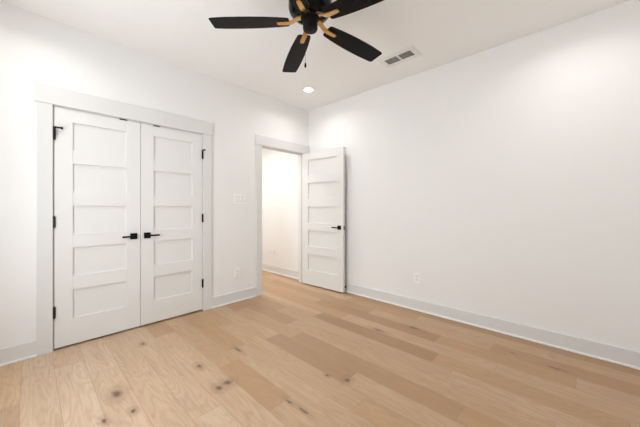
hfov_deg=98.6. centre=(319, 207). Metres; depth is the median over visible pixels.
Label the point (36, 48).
wall
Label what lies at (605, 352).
baseboard
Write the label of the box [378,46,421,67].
ceiling vent
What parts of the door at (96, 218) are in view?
panel, panel, panel, panel, panel, handle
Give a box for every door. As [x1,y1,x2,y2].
[53,106,139,348]
[140,123,205,325]
[303,147,344,292]
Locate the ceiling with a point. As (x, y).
(180, 32)
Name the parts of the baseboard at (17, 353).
shoe moulding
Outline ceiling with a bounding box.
[0,0,629,110]
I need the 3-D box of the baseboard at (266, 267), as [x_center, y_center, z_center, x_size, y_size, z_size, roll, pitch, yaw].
[-1.227,1.125,5.394,2.555,0.125,0.028,0,0,43]
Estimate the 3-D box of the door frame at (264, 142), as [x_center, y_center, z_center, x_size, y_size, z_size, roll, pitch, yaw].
[-0.571,0.102,4.101,0.163,2.172,1.006,0,0,43]
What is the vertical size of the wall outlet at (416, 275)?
0.115 m
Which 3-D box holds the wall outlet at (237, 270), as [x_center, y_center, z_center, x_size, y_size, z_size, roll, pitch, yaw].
[-1.052,0.826,3.499,0.011,0.115,0.070,0,0,43]
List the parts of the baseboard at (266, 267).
shoe moulding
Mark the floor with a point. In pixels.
(295, 353)
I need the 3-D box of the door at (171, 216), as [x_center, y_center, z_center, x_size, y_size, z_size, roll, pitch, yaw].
[-1.555,0.162,2.960,0.087,2.019,0.640,0,0,43]
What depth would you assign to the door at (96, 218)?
2.48 m
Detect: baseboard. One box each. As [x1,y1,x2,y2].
[0,340,36,366]
[212,287,256,308]
[262,263,297,278]
[345,283,639,369]
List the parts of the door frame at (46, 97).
casing, head casing, casing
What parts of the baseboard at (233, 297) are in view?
shoe moulding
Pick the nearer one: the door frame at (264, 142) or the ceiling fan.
the ceiling fan
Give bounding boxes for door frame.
[34,82,212,355]
[255,134,309,295]
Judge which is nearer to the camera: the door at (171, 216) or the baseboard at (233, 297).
the door at (171, 216)
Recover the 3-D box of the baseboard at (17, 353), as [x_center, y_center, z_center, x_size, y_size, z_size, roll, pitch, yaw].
[-2.476,1.125,1.979,0.028,0.125,0.610,0,0,43]
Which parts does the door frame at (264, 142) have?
casing, head casing, casing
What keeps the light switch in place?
attached to the wall at (36, 48)
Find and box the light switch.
[234,194,245,202]
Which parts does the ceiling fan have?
blade, blade arm, blade, blade, blade arm, blade arm, blade arm, blade arm, blade, blade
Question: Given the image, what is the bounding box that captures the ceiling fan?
[208,0,383,72]
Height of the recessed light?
0.007 m
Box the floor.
[0,270,639,426]
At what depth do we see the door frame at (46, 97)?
2.26 m
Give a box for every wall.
[0,1,308,348]
[262,0,639,351]
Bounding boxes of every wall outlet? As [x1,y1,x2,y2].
[235,268,239,277]
[414,273,419,282]
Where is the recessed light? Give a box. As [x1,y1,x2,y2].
[303,87,314,91]
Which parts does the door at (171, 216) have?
handle, panel, panel, panel, panel, panel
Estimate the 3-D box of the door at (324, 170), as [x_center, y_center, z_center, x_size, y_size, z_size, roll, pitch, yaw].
[0.034,0.164,4.066,0.797,2.016,0.139,0,0,40]
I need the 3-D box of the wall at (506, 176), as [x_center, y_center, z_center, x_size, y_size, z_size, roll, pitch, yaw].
[0.234,-0.184,4.113,6.680,2.743,0.115,0,0,43]

